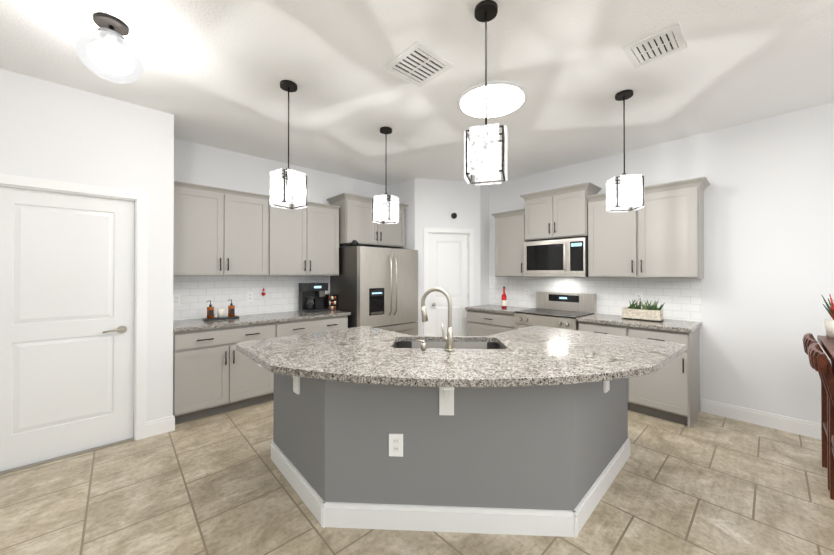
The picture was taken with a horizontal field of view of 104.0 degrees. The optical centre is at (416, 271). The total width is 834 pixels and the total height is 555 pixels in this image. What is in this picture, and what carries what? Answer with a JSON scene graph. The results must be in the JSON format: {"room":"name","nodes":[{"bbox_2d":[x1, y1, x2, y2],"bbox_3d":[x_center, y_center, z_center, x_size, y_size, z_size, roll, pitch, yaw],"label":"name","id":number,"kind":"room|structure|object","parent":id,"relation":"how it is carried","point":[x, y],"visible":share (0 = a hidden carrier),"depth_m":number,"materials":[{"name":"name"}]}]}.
{"room":"dining room and kitchen","nodes":[
{"label":"dining room and kitchen","id":0,"kind":"room"},
{"bbox_2d":[0,69,173,421],"bbox_3d":[-3.892,-0.005,1.821,4.010,2.850,0.630,0,0,-43],"label":"wall","id":1,"kind":"structure","parent":0,"point":[53,131],"depth_m":2.68,"materials":[{"name":"white paint"}]},
{"bbox_2d":[0,186,133,471],"bbox_3d":[-2.698,0.403,2.509,0.783,2.018,0.095,0,0,-43],"label":"door","id":2,"kind":"structure","parent":1,"relation":"in","point":[66,324],"depth_m":2.51,"materials":[{"name":"white wood"}]},
{"bbox_2d":[0,173,147,474],"bbox_3d":[-2.714,0.369,2.526,0.953,2.110,0.118,0,0,-43],"label":"door frame","id":3,"kind":"structure","parent":1,"relation":"attached to","point":[139,199],"depth_m":2.76,"materials":[{"name":"white wood"}]},
{"bbox_2d":[174,138,387,305],"bbox_3d":[-1.591,0.011,4.438,3.160,2.850,0.120,0,0,-43],"label":"wall","id":4,"kind":"structure","parent":0,"point":[201,164],"depth_m":3.93,"materials":[{"name":"white paint"}]},
{"bbox_2d":[173,294,180,305],"bbox_3d":[-2.551,0.300,3.458,0.070,0.115,0.008,0,0,-43],"label":"outlet","id":5,"kind":"object","parent":4,"relation":"attached to","point":[176,299],"depth_m":3.46,"materials":[{"name":"white plastic"}]},
{"bbox_2d":[173,181,268,275],"bbox_3d":[-2.159,-0.419,3.583,0.915,0.930,0.370,0,0,-43],"label":"upper cabinet","id":6,"kind":"object","parent":4,"relation":"attached to","point":[220,232],"visible":0.92,"depth_m":3.44,"materials":[{"name":"grey paint"}]},
{"bbox_2d":[247,292,252,301],"bbox_3d":[-2.021,0.303,3.943,0.070,0.115,0.008,0,0,-43],"label":"outlet","id":7,"kind":"object","parent":4,"relation":"attached to","point":[249,294],"depth_m":3.94,"materials":[{"name":"white plastic"}]},
{"bbox_2d":[173,276,328,319],"bbox_3d":[-1.942,0.283,4.028,1.842,0.470,0.008,0,0,-43],"label":"backsplash","id":8,"kind":"structure","parent":4,"relation":"attached to","point":[197,293],"depth_m":3.86,"materials":[{"name":"tile"}]},
{"bbox_2d":[268,196,339,275],"bbox_3d":[-1.483,-0.416,4.202,0.915,0.930,0.370,0,0,-43],"label":"upper cabinet","id":9,"kind":"object","parent":4,"relation":"attached to","point":[303,241],"visible":0.79,"depth_m":4.06,"materials":[{"name":"grey paint"}]},
{"bbox_2d":[326,193,407,247],"bbox_3d":[-0.706,-0.707,4.825,1.120,0.650,0.505,0,0,-43],"label":"upper cabinet","id":10,"kind":"object","parent":4,"relation":"attached to","point":[359,225],"visible":0.88,"depth_m":4.54,"materials":[{"name":"grey paint"}]},
{"bbox_2d":[0,400,833,554],"bbox_3d":[0.095,1.463,0.548,8.180,0.100,8.120,0,0,-43],"label":"floor","id":11,"kind":"structure","parent":0,"point":[704,484],"depth_m":2.00,"materials":[{"name":"tile"}]},
{"bbox_2d":[173,323,274,424],"bbox_3d":[-2.073,0.992,3.474,0.905,0.876,0.636,0,0,-43],"label":"base cabinet","id":12,"kind":"object","parent":11,"relation":"on","point":[215,371],"visible":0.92,"depth_m":3.20,"materials":[{"name":"grey paint"}]},
{"bbox_2d":[275,315,347,337],"bbox_3d":[-1.405,0.996,4.086,0.905,0.876,0.636,0,0,-43],"label":"base cabinet","id":13,"kind":"object","parent":11,"relation":"on","point":[290,328],"visible":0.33,"depth_m":3.84,"materials":[{"name":"grey paint"}]},
{"bbox_2d":[173,310,350,331],"bbox_3d":[-1.735,0.536,3.793,1.832,0.038,0.625,0,0,-43],"label":"countertop","id":14,"kind":"structure","parent":13,"relation":"on","point":[202,324],"depth_m":3.52,"materials":[{"name":"stone"}]},
{"bbox_2d":[203,299,238,320],"bbox_3d":[-2.132,0.410,3.546,0.320,0.209,0.140,0,0,-43],"label":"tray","id":15,"kind":"object","parent":14,"relation":"on","point":[220,312],"visible":1,"depth_m":3.52,"materials":[{"name":"orange glass"}]},
{"bbox_2d":[299,283,327,312],"bbox_3d":[-1.368,0.334,4.312,0.300,0.370,0.243,0,0,-43],"label":"coffee maker","id":16,"kind":"object","parent":14,"relation":"on","point":[311,297],"visible":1,"depth_m":4.26,"materials":[{"name":"black plastic"}]},
{"bbox_2d":[324,294,337,309],"bbox_3d":[-1.202,0.415,4.507,0.150,0.210,0.180,0,0,-43],"label":"spice rack","id":17,"kind":"object","parent":14,"relation":"on","point":[333,302],"visible":0.94,"depth_m":4.45,"materials":[{"name":"black plastic"}]},
{"bbox_2d":[330,246,417,335],"bbox_3d":[-0.587,0.555,4.689,1.000,1.765,0.856,0,0,-43],"label":"fridge","id":18,"kind":"object","parent":11,"relation":"on","point":[375,287],"visible":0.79,"depth_m":4.36,"materials":[{"name":"grey metal"}]},
{"bbox_2d":[351,240,357,245],"bbox_3d":[-0.824,-0.376,4.316,0.090,0.092,0.090,0,0,-43],"label":"speaker","id":19,"kind":"object","parent":18,"relation":"on","point":[354,242],"visible":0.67,"depth_m":4.29},
{"bbox_2d":[239,351,630,537],"bbox_3d":[0.268,0.986,2.346,2.311,0.876,2.078,0,0,-43],"label":"kitchen island","id":20,"kind":"object","parent":11,"relation":"on","point":[344,477],"depth_m":1.82,"materials":[{"name":"grey paint"}]},
{"bbox_2d":[236,315,685,507],"bbox_3d":[0.297,0.528,2.313,2.344,0.039,2.200,0,0,-43],"label":"island countertop","id":21,"kind":"structure","parent":20,"relation":"on","point":[489,418],"depth_m":1.80,"materials":[{"name":"grey stone"}]},
{"bbox_2d":[416,287,454,351],"bbox_3d":[0.120,0.305,2.115,0.175,0.404,0.207,0,0,-43],"label":"faucet","id":22,"kind":"object","parent":21,"relation":"on","point":[449,339],"depth_m":2.10,"materials":[{"name":"silver metal"}]},
{"bbox_2d":[394,341,502,348],"bbox_3d":[0.223,0.657,2.352,0.857,0.216,0.857,0,0,-43],"label":"sink","id":23,"kind":"object","parent":21,"relation":"in","point":[398,344],"depth_m":2.55,"materials":[{"name":"grey metal"}]},
{"bbox_2d":[467,310,514,335],"bbox_3d":[1.216,0.999,4.729,0.636,0.876,0.827,0,0,-43],"label":"base cabinet","id":24,"kind":"object","parent":11,"relation":"on","point":[481,323],"visible":0.35,"depth_m":4.56,"materials":[{"name":"grey paint"}]},
{"bbox_2d":[465,304,533,314],"bbox_3d":[1.221,0.541,4.734,0.625,0.038,0.832,0,0,-43],"label":"countertop","id":25,"kind":"structure","parent":24,"relation":"on","point":[497,309],"depth_m":4.63,"materials":[{"name":"stone"}]},
{"bbox_2d":[501,287,506,307],"bbox_3d":[1.260,0.369,4.715,0.072,0.305,0.073,0,0,-43],"label":"bottle","id":26,"kind":"object","parent":25,"relation":"on","point":[503,300],"visible":1,"depth_m":4.69,"materials":[{"name":"red glass"}]},
{"bbox_2d":[514,291,595,329],"bbox_3d":[1.726,0.854,4.113,0.716,1.160,0.760,0,0,-43],"label":"range","id":27,"kind":"object","parent":11,"relation":"on","point":[564,310],"visible":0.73,"depth_m":4.11,"materials":[{"name":"grey metal"}]},
{"bbox_2d":[578,321,629,409],"bbox_3d":[2.181,0.993,3.676,0.636,0.876,0.485,0,0,-43],"label":"base cabinet","id":28,"kind":"object","parent":11,"relation":"on","point":[605,328],"visible":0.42,"depth_m":3.46,"materials":[{"name":"grey paint"}]},
{"bbox_2d":[628,327,699,428],"bbox_3d":[2.510,0.991,3.317,0.636,0.876,0.485,0,0,-43],"label":"base cabinet","id":29,"kind":"object","parent":11,"relation":"on","point":[669,391],"visible":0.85,"depth_m":3.10,"materials":[{"name":"grey paint"}]},
{"bbox_2d":[577,313,701,332],"bbox_3d":[2.354,0.534,3.497,0.625,0.038,0.996,0,0,-43],"label":"countertop","id":30,"kind":"structure","parent":29,"relation":"on","point":[673,325],"depth_m":3.30,"materials":[{"name":"stone"}]},
{"bbox_2d":[622,297,664,321],"bbox_3d":[2.433,0.394,3.488,0.217,0.240,0.375,0,0,-43],"label":"planter box","id":31,"kind":"object","parent":30,"relation":"on","point":[650,312],"visible":1,"depth_m":3.44,"materials":[{"name":"white wood"}]},
{"bbox_2d":[802,333,829,490],"bbox_3d":[2.942,0.941,2.136,0.444,0.962,0.528,0,0,-43],"label":"dining chair","id":32,"kind":"object","parent":11,"relation":"on","point":[808,339],"visible":0.46,"depth_m":2.36,"materials":[{"name":"brown wood"}]},
{"bbox_2d":[807,343,833,499],"bbox_3d":[2.574,0.939,1.798,0.444,0.962,0.528,0,0,-43],"label":"dining chair","id":33,"kind":"object","parent":11,"relation":"on","point":[819,361],"visible":1,"depth_m":1.95,"materials":[{"name":"brown wood"}]},
{"bbox_2d":[817,335,833,371],"bbox_3d":[2.953,0.955,1.733,1.350,0.930,0.960,0,0,-43],"label":"dining table","id":34,"kind":"object","parent":11,"relation":"on","point":[826,344],"visible":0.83,"depth_m":2.24,"materials":[{"name":"brown wood"}]},
{"bbox_2d":[821,294,833,337],"bbox_3d":[3.140,0.320,2.422,0.290,0.345,0.171,0,0,-43],"label":"centerpiece","id":35,"kind":"object","parent":34,"relation":"on","point":[829,326],"visible":1,"depth_m":2.43,"materials":[{"name":"white ceramic"}]},
{"bbox_2d":[0,0,833,186],"bbox_3d":[0.095,-1.487,0.566,8.180,0.100,8.120,0,0,-43],"label":"ceiling","id":36,"kind":"structure","parent":0,"point":[215,73],"depth_m":2.31,"materials":[{"name":"white paint"}]},
{"bbox_2d":[75,13,143,83],"bbox_3d":[-1.756,-1.267,1.871,0.290,0.322,0.290,0,0,-43],"label":"flush ceiling light","id":37,"kind":"object","parent":36,"relation":"attached to","point":[112,31],"visible":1,"depth_m":1.87,"materials":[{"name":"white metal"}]},
{"bbox_2d":[269,80,306,209],"bbox_3d":[-0.977,-0.961,2.478,0.217,0.928,0.217,0,0,35],"label":"pendant light","id":38,"kind":"object","parent":36,"relation":"hanging from","point":[288,86],"visible":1,"depth_m":2.45,"materials":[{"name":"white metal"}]},
{"bbox_2d":[372,126,398,223],"bbox_3d":[-0.309,-0.956,3.245,0.217,0.928,0.217,0,0,26],"label":"pendant light","id":39,"kind":"object","parent":36,"relation":"hanging from","point":[375,199],"visible":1,"depth_m":3.21,"materials":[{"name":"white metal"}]},
{"bbox_2d":[385,41,453,86],"bbox_3d":[0.015,-1.420,2.253,0.340,0.012,0.340,0,0,-43],"label":"ceiling vent","id":40,"kind":"object","parent":36,"relation":"in","point":[418,63],"visible":0.98,"depth_m":2.24,"materials":[{"name":"white metal"}]},
{"bbox_2d":[464,0,506,185],"bbox_3d":[0.375,-0.965,1.770,0.217,0.928,0.217,0,0,17],"label":"pendant light","id":41,"kind":"object","parent":36,"relation":"hanging from","point":[485,11],"visible":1,"depth_m":1.75,"materials":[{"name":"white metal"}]},
{"bbox_2d":[457,80,527,118],"bbox_3d":[0.620,-1.412,2.704,0.570,0.023,0.570,0,0,-43],"label":"recessed light","id":42,"kind":"object","parent":36,"relation":"in","point":[506,97],"visible":0.94,"depth_m":2.65,"materials":[{"name":"white"}]},
{"bbox_2d":[606,89,643,211],"bbox_3d":[1.657,-0.960,2.604,0.217,0.928,0.217,0,0,8],"label":"pendant light","id":43,"kind":"object","parent":36,"relation":"hanging from","point":[623,96],"visible":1,"depth_m":2.57,"materials":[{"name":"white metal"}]},
{"bbox_2d":[623,23,686,67],"bbox_3d":[1.510,-1.421,2.067,0.280,0.012,0.280,0,0,-43],"label":"ceiling vent","id":44,"kind":"object","parent":36,"relation":"in","point":[659,45],"visible":1,"depth_m":2.05,"materials":[{"name":"white metal"}]},
{"bbox_2d":[388,178,488,304],"bbox_3d":[0.348,0.016,5.320,1.130,2.850,1.200,0,0,-43],"label":"wall","id":45,"kind":"structure","parent":0,"point":[404,191],"depth_m":5.13,"materials":[{"name":"white paint"}]},
{"bbox_2d":[415,178,480,335],"bbox_3d":[0.468,0.014,5.058,1.046,2.850,0.120,0,0,-11],"label":"wall","id":46,"kind":"structure","parent":0,"point":[438,202],"depth_m":5.00,"materials":[{"name":"white paint"}]},
{"bbox_2d":[429,233,467,335],"bbox_3d":[0.489,0.418,5.003,0.632,2.018,0.122,0,0,-11],"label":"pantry door","id":47,"kind":"structure","parent":46,"relation":"in","point":[448,263],"depth_m":5.03,"materials":[{"name":"white wood"}]},
{"bbox_2d":[424,228,473,335],"bbox_3d":[0.481,0.387,5.039,0.790,2.105,0.118,0,0,-11],"label":"door frame","id":48,"kind":"structure","parent":46,"relation":"attached to","point":[469,232],"depth_m":4.99,"materials":[{"name":"white wood"}]},
{"bbox_2d":[489,102,833,439],"bbox_3d":[3.471,0.001,2.827,0.135,2.850,6.936,0,0,-43],"label":"wall","id":49,"kind":"structure","parent":0,"point":[767,280],"depth_m":3.05,"materials":[{"name":"white paint"}]},
{"bbox_2d":[491,209,530,276],"bbox_3d":[1.401,-0.390,4.731,0.370,0.925,0.535,0,0,-43],"label":"upper cabinet","id":50,"kind":"object","parent":49,"relation":"attached to","point":[509,240],"visible":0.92,"depth_m":4.61,"materials":[{"name":"grey paint"}]},
{"bbox_2d":[525,289,528,296],"bbox_3d":[1.607,0.308,4.763,0.008,0.115,0.070,0,0,-43],"label":"outlet","id":51,"kind":"object","parent":49,"relation":"attached to","point":[526,290],"depth_m":4.76,"materials":[{"name":"white plastic"}]},
{"bbox_2d":[524,237,587,276],"bbox_3d":[1.825,-0.169,4.213,0.444,0.463,0.780,0,0,-43],"label":"microwave","id":52,"kind":"object","parent":49,"relation":"attached to","point":[559,258],"visible":0.94,"depth_m":4.04,"materials":[{"name":"grey metal"}]},
{"bbox_2d":[520,182,601,240],"bbox_3d":[1.839,-0.731,4.229,0.406,0.610,0.890,0,0,-43],"label":"wall cabinet","id":53,"kind":"object","parent":49,"relation":"attached to","point":[557,213],"visible":0.96,"depth_m":4.07,"materials":[{"name":"grey paint"}]},
{"bbox_2d":[489,276,701,321],"bbox_3d":[2.044,0.295,4.297,0.008,0.450,2.593,0,0,-43],"label":"backsplash","id":54,"kind":"structure","parent":49,"relation":"attached to","point":[681,298],"depth_m":3.92,"materials":[{"name":"tile"}]},
{"bbox_2d":[588,196,637,277],"bbox_3d":[2.290,-0.376,3.761,0.370,0.885,0.500,0,0,-43],"label":"upper cabinet","id":55,"kind":"object","parent":49,"relation":"attached to","point":[612,244],"visible":0.88,"depth_m":3.66,"materials":[{"name":"grey paint"}]},
{"bbox_2d":[635,293,642,302],"bbox_3d":[2.546,0.302,3.738,0.008,0.115,0.070,0,0,-43],"label":"outlet","id":56,"kind":"object","parent":49,"relation":"attached to","point":[637,295],"depth_m":3.74,"materials":[{"name":"white plastic"}]},
{"bbox_2d":[638,186,703,277],"bbox_3d":[2.629,-0.378,3.391,0.370,0.885,0.500,0,0,-43],"label":"upper cabinet","id":57,"kind":"object","parent":49,"relation":"attached to","point":[670,233],"visible":0.98,"depth_m":3.27,"materials":[{"name":"grey paint"}]},
{"bbox_2d":[586,177,709,202],"bbox_3d":[2.479,-0.855,3.562,0.365,0.070,1.052,0,0,-43],"label":"crown molding","id":58,"kind":"structure","parent":57,"relation":"on","point":[703,183],"depth_m":3.28,"materials":[{"name":"grey paint"}]}
]}

